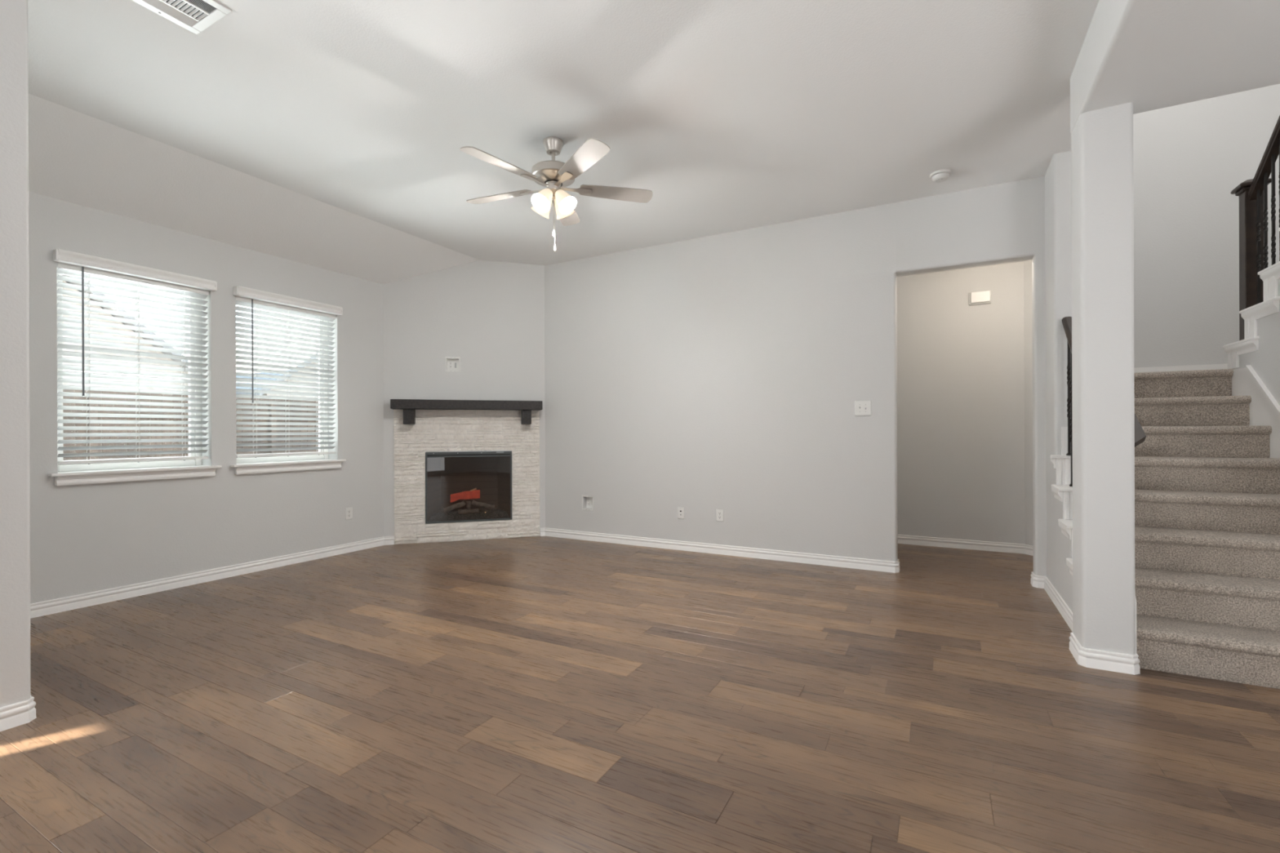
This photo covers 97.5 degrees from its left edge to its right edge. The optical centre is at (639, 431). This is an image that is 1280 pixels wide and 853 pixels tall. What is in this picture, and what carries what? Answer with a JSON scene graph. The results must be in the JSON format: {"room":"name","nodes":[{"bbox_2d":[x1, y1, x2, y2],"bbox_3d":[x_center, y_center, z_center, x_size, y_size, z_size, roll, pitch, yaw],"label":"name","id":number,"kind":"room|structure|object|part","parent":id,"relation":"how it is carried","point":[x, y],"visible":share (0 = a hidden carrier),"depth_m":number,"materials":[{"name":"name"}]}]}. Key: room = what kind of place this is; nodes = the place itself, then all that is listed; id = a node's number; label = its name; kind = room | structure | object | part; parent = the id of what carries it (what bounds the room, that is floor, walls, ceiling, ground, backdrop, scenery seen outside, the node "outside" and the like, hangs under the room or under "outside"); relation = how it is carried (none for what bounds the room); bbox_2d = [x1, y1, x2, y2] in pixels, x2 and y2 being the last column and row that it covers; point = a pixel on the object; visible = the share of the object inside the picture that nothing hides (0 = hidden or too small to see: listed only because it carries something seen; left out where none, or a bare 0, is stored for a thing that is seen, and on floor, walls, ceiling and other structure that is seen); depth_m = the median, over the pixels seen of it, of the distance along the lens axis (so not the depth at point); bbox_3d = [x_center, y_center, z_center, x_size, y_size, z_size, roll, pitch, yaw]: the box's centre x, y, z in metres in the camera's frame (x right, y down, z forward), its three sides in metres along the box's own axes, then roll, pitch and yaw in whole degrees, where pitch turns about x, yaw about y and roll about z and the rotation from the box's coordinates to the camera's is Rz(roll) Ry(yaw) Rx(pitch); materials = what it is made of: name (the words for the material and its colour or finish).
{"room":"living room","nodes":[
{"label":"living room","id":0,"kind":"room"},
{"bbox_2d":[0,0,31,707],"bbox_3d":[-3.405,-0.416,2.700,1.990,3.200,0.147,0,0,28],"label":"wall","id":1,"kind":"structure","parent":0,"point":[15,468],"depth_m":2.25,"materials":[{"name":"white paint"}]},
{"bbox_2d":[0,695,36,731],"bbox_3d":[-3.317,1.140,2.656,1.837,0.089,0.181,0,0,28],"label":"baseboard","id":2,"kind":"structure","parent":1,"relation":"attached to","point":[19,713],"depth_m":2.25,"materials":[{"name":"white paint"}]},
{"bbox_2d":[28,191,383,604],"bbox_3d":[-3.470,-0.290,4.580,0.220,2.950,3.600,0,0,28],"label":"wall","id":3,"kind":"structure","parent":0,"point":[85,538],"depth_m":4.47,"materials":[{"name":"white paint"}]},
{"bbox_2d":[48,268,222,485],"bbox_3d":[-3.681,-0.386,4.107,0.265,1.483,0.976,0,0,28],"label":"window","id":4,"kind":"structure","parent":3,"relation":"in","point":[100,473],"depth_m":4.08,"materials":[{"name":"white plastic"}]},
{"bbox_2d":[53,248,217,464],"bbox_3d":[-3.618,-0.481,4.074,0.126,1.415,0.918,0,0,28],"label":"window blind","id":5,"kind":"object","parent":4,"relation":"attached to","point":[69,263],"visible":0.96,"depth_m":4.03,"materials":[{"name":"white paint"}]},
{"bbox_3d":[-3.781,-0.449,3.848,0.053,1.310,0.006,0,0,28],"label":"ladder cord","id":6,"kind":"part","parent":5,"relation":"part of","materials":[{"name":"white fabric"}]},
{"bbox_3d":[-3.648,0.208,4.091,0.048,0.023,0.858,0,0,28],"label":"rail","id":7,"kind":"part","parent":5,"relation":"part of","materials":[{"name":"white plastic"}]},
{"bbox_3d":[-3.654,-0.450,4.085,0.053,1.310,0.006,0,0,28],"label":"ladder cord","id":8,"kind":"part","parent":5,"relation":"part of","materials":[{"name":"white fabric"}]},
{"bbox_3d":[-3.521,-0.450,4.333,0.053,1.310,0.006,0,0,28],"label":"ladder cord","id":9,"kind":"part","parent":5,"relation":"part of","materials":[{"name":"white fabric"}]},
{"bbox_3d":[-3.676,0.314,4.106,0.260,0.082,0.976,0,0,28],"label":"sill","id":10,"kind":"part","parent":4,"relation":"part of","materials":[{"name":"white paint"}]},
{"bbox_2d":[30,536,394,618],"bbox_3d":[-3.332,1.140,4.509,0.081,0.089,3.119,0,0,28],"label":"baseboard","id":11,"kind":"structure","parent":3,"relation":"attached to","point":[80,601],"depth_m":4.32,"materials":[{"name":"white paint"}]},
{"bbox_2d":[230,304,346,475],"bbox_3d":[-3.180,-0.388,5.043,0.265,1.483,0.976,0,0,28],"label":"window","id":12,"kind":"structure","parent":3,"relation":"in","point":[246,465],"depth_m":5.09,"materials":[{"name":"white plastic"}]},
{"bbox_2d":[233,285,342,457],"bbox_3d":[-3.117,-0.483,5.009,0.126,1.415,0.918,0,0,28],"label":"window blind","id":13,"kind":"object","parent":12,"relation":"attached to","point":[245,296],"visible":0.94,"depth_m":4.97,"materials":[{"name":"white paint"}]},
{"bbox_3d":[-3.280,-0.451,4.783,0.053,1.310,0.006,0,0,28],"label":"ladder cord","id":14,"kind":"part","parent":13,"relation":"part of","materials":[{"name":"white fabric"}]},
{"bbox_3d":[-3.147,0.206,5.027,0.048,0.023,0.858,0,0,28],"label":"rail","id":15,"kind":"part","parent":13,"relation":"part of","materials":[{"name":"white plastic"}]},
{"bbox_3d":[-3.153,-0.452,5.020,0.053,1.310,0.006,0,0,28],"label":"ladder cord","id":16,"kind":"part","parent":13,"relation":"part of","materials":[{"name":"white fabric"}]},
{"bbox_3d":[-3.020,-0.452,5.268,0.053,1.310,0.006,0,0,28],"label":"ladder cord","id":17,"kind":"part","parent":13,"relation":"part of","materials":[{"name":"white fabric"}]},
{"bbox_3d":[-3.175,0.312,5.042,0.260,0.082,0.976,0,0,28],"label":"sill","id":18,"kind":"part","parent":12,"relation":"part of","materials":[{"name":"white paint"}]},
{"bbox_2d":[345,506,352,519],"bbox_3d":[-2.847,0.803,5.493,0.008,0.116,0.075,0,0,28],"label":"power outlet","id":19,"kind":"object","parent":3,"relation":"attached to","point":[348,511],"visible":1,"depth_m":5.49,"materials":[{"name":"white plastic"}]},
{"bbox_2d":[28,93,479,284],"bbox_3d":[-2.906,-1.738,4.950,0.934,0.659,4.550,0,0,28],"label":"ceiling","id":20,"kind":"structure","parent":0,"point":[75,157],"depth_m":4.11,"materials":[{"name":"white paint"}]},
{"bbox_2d":[382,259,545,536],"bbox_3d":[-1.877,-0.422,6.155,2.000,3.200,0.140,0,0,-17],"label":"wall","id":21,"kind":"structure","parent":0,"point":[490,315],"depth_m":6.08,"materials":[{"name":"white paint"}]},
{"bbox_2d":[445,356,460,372],"bbox_3d":[-2.021,-0.721,6.065,0.150,0.162,0.064,0,0,-17],"label":"media box","id":22,"kind":"object","parent":21,"relation":"attached to","point":[452,364],"visible":1,"depth_m":6.08,"materials":[{"name":"white plastic"}]},
{"bbox_2d":[448,361,452,368],"bbox_3d":[-2.052,-0.721,6.084,0.032,0.068,0.005,0,0,-17],"label":"receptacle","id":23,"kind":"object","parent":22,"relation":"attached to","point":[450,362],"depth_m":6.08,"materials":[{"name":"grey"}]},
{"bbox_2d":[393,409,539,544],"bbox_3d":[-1.845,0.472,6.072,1.505,1.410,0.034,0,0,-17],"label":"fireplace surround","id":24,"kind":"object","parent":21,"relation":"attached to","point":[495,436],"visible":0.98,"depth_m":6.06,"materials":[{"name":"white stone"}]},
{"bbox_2d":[425,450,511,524],"bbox_3d":[-1.896,0.598,6.248,0.893,0.756,0.388,0,0,-17],"label":"electric fireplace","id":25,"kind":"object","parent":24,"relation":"attached to","point":[460,486],"visible":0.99,"depth_m":6.32,"materials":[{"name":"black glass"}]},
{"bbox_3d":[-2.258,0.599,6.145,0.013,0.746,0.370,0,0,2],"label":"panel","id":26,"kind":"part","parent":25,"relation":"part of","materials":[{"name":"black glass"}]},
{"bbox_3d":[-1.950,0.598,6.426,0.879,0.746,0.015,0,0,-17],"label":"panel","id":27,"kind":"part","parent":25,"relation":"part of","materials":[{"name":"black glass"}]},
{"bbox_3d":[-1.902,0.234,6.261,0.887,0.024,0.360,0,0,-17],"label":"casing","id":28,"kind":"part","parent":25,"relation":"part of","materials":[{"name":"black metal"}]},
{"bbox_3d":[-1.538,0.596,6.363,0.013,0.746,0.370,0,0,-36],"label":"panel","id":29,"kind":"part","parent":25,"relation":"part of","materials":[{"name":"black glass"}]},
{"bbox_2d":[390,399,542,424],"bbox_3d":[-1.823,-0.204,5.993,1.528,0.252,0.200,0,0,-17],"label":"mantel shelf","id":30,"kind":"object","parent":21,"relation":"attached to","point":[409,406],"visible":1,"depth_m":5.89,"materials":[{"name":"black wood"}]},
{"bbox_2d":[27,0,1098,265],"bbox_3d":[-1.531,-1.972,1.933,6.110,0.202,8.570,0,0,28],"label":"ceiling","id":31,"kind":"structure","parent":0,"point":[735,115],"depth_m":3.14,"materials":[{"name":"white paint"}]},
{"bbox_2d":[132,0,231,34],"bbox_3d":[-2.030,-1.864,2.405,0.307,0.010,0.360,0,0,28],"label":"ceiling vent","id":32,"kind":"object","parent":31,"relation":"in","point":[189,15],"visible":1,"depth_m":2.49,"materials":[{"name":"white plastic"}]},
{"bbox_2d":[460,136,652,251],"bbox_3d":[-0.599,-1.523,3.633,1.250,0.703,1.265,0,0,28],"label":"ceiling fan","id":33,"kind":"object","parent":31,"relation":"hanging from","point":[555,175],"visible":1,"depth_m":3.58,"materials":[{"name":"silver metal"}]},
{"bbox_3d":[-0.828,-1.583,3.316,0.136,0.035,0.494,0,0,39],"label":"blade","id":34,"kind":"part","parent":33,"relation":"part of","materials":[{"name":"silver metal"}]},
{"bbox_3d":[-0.945,-1.582,3.790,0.494,0.035,0.136,0,0,21],"label":"blade","id":35,"kind":"part","parent":33,"relation":"part of","materials":[{"name":"silver metal"}]},
{"bbox_3d":[-0.640,-1.472,3.689,0.147,0.150,0.132,0,0,28],"label":"lamp shade","id":36,"kind":"part","parent":33,"relation":"part of","materials":[{"name":"white glass"}]},
{"bbox_3d":[-0.615,-1.472,3.553,0.132,0.150,0.147,0,0,28],"label":"lamp shade","id":37,"kind":"part","parent":33,"relation":"part of","materials":[{"name":"white glass"}]},
{"bbox_3d":[-0.607,-1.484,3.563,0.054,0.078,0.071,0,0,28],"label":"bulb","id":38,"kind":"part","parent":33,"relation":"part of","materials":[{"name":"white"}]},
{"bbox_3d":[-0.554,-1.375,3.654,0.003,0.318,0.003,0,0,28],"label":"pull chain","id":39,"kind":"part","parent":33,"relation":"part of","materials":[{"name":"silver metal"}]},
{"bbox_3d":[-0.504,-1.473,3.715,0.132,0.150,0.147,0,0,28],"label":"lamp shade","id":40,"kind":"part","parent":33,"relation":"part of","materials":[{"name":"white glass"}]},
{"bbox_3d":[-0.489,-1.484,3.587,0.071,0.077,0.054,0,0,28],"label":"bulb","id":41,"kind":"part","parent":33,"relation":"part of","materials":[{"name":"white glass"}]},
{"bbox_3d":[-0.537,-1.584,4.048,0.136,0.035,0.494,0,0,5],"label":"blade","id":42,"kind":"part","parent":33,"relation":"part of","materials":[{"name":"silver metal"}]},
{"bbox_3d":[-0.479,-1.473,3.579,0.147,0.150,0.132,0,0,28],"label":"lamp shade","id":43,"kind":"part","parent":33,"relation":"part of","materials":[{"name":"white glass"}]},
{"bbox_3d":[-0.336,-1.585,3.285,0.136,0.035,0.494,0,0,-31],"label":"blade","id":44,"kind":"part","parent":33,"relation":"part of","materials":[{"name":"silver metal"}]},
{"bbox_3d":[-0.159,-1.585,3.740,0.494,0.035,0.136,0,0,-13],"label":"blade","id":45,"kind":"part","parent":33,"relation":"part of","materials":[{"name":"silver metal"}]},
{"bbox_2d":[929,168,951,182],"bbox_3d":[2.198,-1.860,4.105,0.142,0.051,0.142,0,0,28],"label":"smoke detector","id":46,"kind":"object","parent":31,"relation":"attached to","point":[940,175],"visible":1,"depth_m":4.07,"materials":[{"name":"white plastic"}]},
{"bbox_2d":[0,536,1279,852],"bbox_3d":[-0.049,1.231,1.901,8.790,0.120,10.000,0,0,28],"label":"floor","id":47,"kind":"structure","parent":0,"point":[534,694],"depth_m":2.27,"materials":[{"name":"brown wood"}]},
{"bbox_2d":[1133,368,1279,688],"bbox_3d":[4.001,0.361,3.524,2.065,1.589,2.881,0,0,28],"label":"staircase","id":48,"kind":"structure","parent":47,"relation":"on","point":[1207,482],"depth_m":3.10,"materials":[{"name":"beige carpet"}]},
{"bbox_2d":[544,151,1071,586],"bbox_3d":[0.881,-0.432,5.143,4.900,3.200,0.500,0,0,28],"label":"wall","id":49,"kind":"structure","parent":0,"point":[726,371],"depth_m":5.10,"materials":[{"name":"white paint"}]},
{"bbox_2d":[582,494,593,511],"bbox_3d":[-0.551,0.770,6.077,0.150,0.164,0.064,0,0,28],"label":"media box","id":50,"kind":"object","parent":49,"relation":"attached to","point":[588,498],"visible":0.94,"depth_m":6.10,"materials":[{"name":"white plastic"}]},
{"bbox_2d":[586,497,591,508],"bbox_3d":[-0.549,0.770,6.079,0.128,0.135,0.059,0,0,28],"label":"recessed tray","id":51,"kind":"object","parent":50,"relation":"on","point":[588,500],"depth_m":6.11,"materials":[{"name":"white plastic"}]},
{"bbox_2d":[677,506,684,519],"bbox_3d":[0.402,0.803,5.532,0.075,0.116,0.009,0,0,28],"label":"outlet","id":52,"kind":"object","parent":49,"relation":"attached to","point":[680,509],"visible":1,"depth_m":5.53,"materials":[{"name":"white plastic"}]},
{"bbox_2d":[715,509,723,521],"bbox_3d":[0.759,0.798,5.341,0.075,0.116,0.008,0,0,28],"label":"power outlet","id":53,"kind":"object","parent":49,"relation":"attached to","point":[719,513],"visible":1,"depth_m":5.34,"materials":[{"name":"white plastic"}]},
{"bbox_2d":[540,528,1033,573],"bbox_3d":[1.308,1.121,5.791,4.783,0.089,1.359,0,0,28],"label":"baseboard","id":54,"kind":"structure","parent":49,"relation":"attached to","point":[770,554],"depth_m":5.40,"materials":[{"name":"white paint"}]},
{"bbox_2d":[854,400,871,415],"bbox_3d":[1.879,-0.196,4.735,0.132,0.128,0.016,0,0,28],"label":"light switch","id":55,"kind":"object","parent":49,"relation":"attached to","point":[861,407],"visible":1,"depth_m":4.74,"materials":[{"name":"white plastic"}]},
{"bbox_2d":[896,259,1028,276],"bbox_3d":[2.367,-1.696,5.365,2.520,0.185,1.300,0,0,28],"label":"ceiling","id":56,"kind":"structure","parent":0,"point":[1025,260],"depth_m":5.52,"materials":[{"name":"white paint"}]},
{"bbox_2d":[896,259,1033,546],"bbox_3d":[2.426,-1.689,5.327,2.660,5.700,1.510,0,0,28],"label":"wall","id":57,"kind":"structure","parent":0,"point":[965,371],"depth_m":5.54,"materials":[{"name":"white paint"}]},
{"bbox_2d":[968,290,991,305],"bbox_3d":[3.306,-1.302,5.459,0.184,0.124,0.048,0,0,28],"label":"door chime","id":58,"kind":"object","parent":57,"relation":"attached to","point":[982,297],"visible":1,"depth_m":5.44,"materials":[{"name":"white plastic"}]},
{"bbox_2d":[1054,458,1072,612],"bbox_3d":[2.656,0.671,3.366,0.130,0.978,1.000,0,0,28],"label":"wall","id":59,"kind":"structure","parent":0,"point":[1063,545],"depth_m":3.61,"materials":[{"name":"white paint"}]},
{"bbox_2d":[1030,571,1072,631],"bbox_3d":[2.732,1.116,3.608,0.199,0.089,1.497,0,0,28],"label":"baseboard","id":60,"kind":"structure","parent":59,"relation":"attached to","point":[1037,581],"depth_m":3.78,"materials":[{"name":"white paint"}]},
{"bbox_2d":[1050,426,1072,575],"bbox_3d":[2.645,0.408,3.354,0.176,0.876,0.995,0,0,28],"label":"trim","id":61,"kind":"structure","parent":59,"relation":"attached to","point":[1063,461],"depth_m":3.72,"materials":[{"name":"white paint"}]},
{"bbox_2d":[1062,316,1146,487],"bbox_3d":[2.728,-0.009,3.328,0.218,1.529,0.953,0,0,28],"label":"stair railing","id":62,"kind":"object","parent":61,"relation":"on","point":[1140,435],"visible":0.23,"depth_m":3.66,"materials":[{"name":"brown wood"}]},
{"bbox_3d":[2.680,-0.397,3.401,0.066,0.751,0.868,0,0,28],"label":"handrail","id":63,"kind":"part","parent":62,"relation":"part of","materials":[{"name":"brown wood"}]},
{"bbox_3d":[2.605,-0.017,3.023,0.147,0.251,0.299,0,0,28],"label":"rail","id":64,"kind":"part","parent":62,"relation":"part of","materials":[{"name":"brown wood"}]},
{"bbox_2d":[1134,594,1137,653],"bbox_3d":[2.807,0.282,3.497,0.015,1.756,1.785,0,0,28],"label":"trim","id":65,"kind":"structure","parent":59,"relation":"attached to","point":[1135,594],"depth_m":2.71,"materials":[{"name":"white paint"}]},
{"bbox_2d":[1071,102,1135,654],"bbox_3d":[2.339,-0.209,2.845,0.206,2.742,0.245,0,0,28],"label":"wall column","id":66,"kind":"structure","parent":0,"point":[1102,188],"depth_m":2.74,"materials":[{"name":"white paint"}]},
{"bbox_2d":[1069,632,1140,675],"bbox_3d":[2.343,1.117,2.842,0.240,0.089,0.274,0,0,28],"label":"baseboard","id":67,"kind":"structure","parent":66,"relation":"attached to","point":[1086,657],"depth_m":2.73,"materials":[{"name":"white paint"}]},
{"bbox_2d":[1070,0,1193,133],"bbox_3d":[0.730,-1.853,-0.148,0.206,0.558,7.035,0,0,28],"label":"wall header","id":68,"kind":"structure","parent":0,"point":[1124,41],"depth_m":2.39,"materials":[{"name":"white paint"}]},
{"bbox_2d":[1133,83,1279,367],"bbox_3d":[4.664,-1.697,4.872,2.265,5.700,0.120,0,0,28],"label":"wall","id":69,"kind":"structure","parent":0,"point":[1188,158],"depth_m":4.78,"materials":[{"name":"white paint"}]},
{"bbox_2d":[1133,363,1227,373],"bbox_3d":[4.710,-0.500,4.774,2.000,0.128,0.014,0,0,28],"label":"baseboard","id":70,"kind":"structure","parent":69,"relation":"attached to","point":[1210,366],"depth_m":4.81,"materials":[{"name":"white paint"}]},
{"bbox_2d":[1133,0,1279,114],"bbox_3d":[1.976,-1.858,-0.876,2.677,0.558,6.928,0,0,28],"label":"ceiling","id":71,"kind":"structure","parent":0,"point":[1219,47],"depth_m":2.35,"materials":[{"name":"white paint"}]},
{"bbox_2d":[1235,278,1279,404],"bbox_3d":[3.775,-0.310,3.153,0.100,2.933,1.750,0,0,28],"label":"wall","id":72,"kind":"structure","parent":0,"point":[1265,362],"depth_m":3.47,"materials":[{"name":"white paint"}]},
{"bbox_2d":[1222,227,1279,368],"bbox_3d":[3.915,-0.818,3.418,0.149,0.772,1.205,0,0,28],"label":"trim","id":73,"kind":"structure","parent":72,"relation":"attached to","point":[1270,275],"depth_m":3.59,"materials":[{"name":"white paint"}]},
{"bbox_2d":[1231,115,1279,340],"bbox_3d":[3.828,-1.562,3.264,0.152,1.908,1.276,0,0,28],"label":"stair railing","id":74,"kind":"object","parent":73,"relation":"on","point":[1252,193],"visible":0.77,"depth_m":3.71,"materials":[{"name":"brown wood"}]},
{"bbox_3d":[4.095,-1.120,3.760,0.090,1.021,0.090,0,0,28],"label":"newel post","id":75,"kind":"part","parent":74,"relation":"part of","materials":[{"name":"brown wood"}]},
{"bbox_3d":[3.798,-2.025,3.212,0.066,0.984,1.157,0,0,28],"label":"handrail","id":76,"kind":"part","parent":74,"relation":"part of","materials":[{"name":"brown wood"}]},
{"bbox_2d":[1231,367,1279,458],"bbox_3d":[3.707,0.363,3.143,0.015,1.586,1.840,0,0,28],"label":"trim","id":77,"kind":"structure","parent":72,"relation":"attached to","point":[1261,412],"depth_m":3.56,"materials":[{"name":"white paint"}]},
{"bbox_2d":[1245,364,1279,417],"bbox_3d":[3.629,0.179,3.005,0.024,1.224,1.525,0,0,28],"label":"trim","id":78,"kind":"structure","parent":72,"relation":"attached to","point":[1251,371],"depth_m":3.49,"materials":[{"name":"white paint"}]},
{"label":"outside","id":79,"kind":"structure","parent":0,"visible":0},
{"bbox_3d":[-24.071,1.516,24.237,54.665,0.100,100.000,0,0,28],"label":"floor","id":80,"kind":"structure","parent":79,"visible":0},
{"bbox_2d":[62,274,188,452],"bbox_3d":[-18.610,-2.055,13.932,8.650,7.000,10.800,0,0,28],"label":"house","id":81,"kind":"structure","parent":80,"relation":"on","point":[64,288],"depth_m":14.58,"materials":[{"name":"brick"}]},
{"bbox_2d":[235,315,318,398],"bbox_3d":[-13.086,-1.977,24.246,8.650,6.800,10.800,0,0,28],"label":"house","id":82,"kind":"structure","parent":80,"relation":"on","point":[237,354],"depth_m":19.60,"materials":[{"name":"brick"}]}
]}

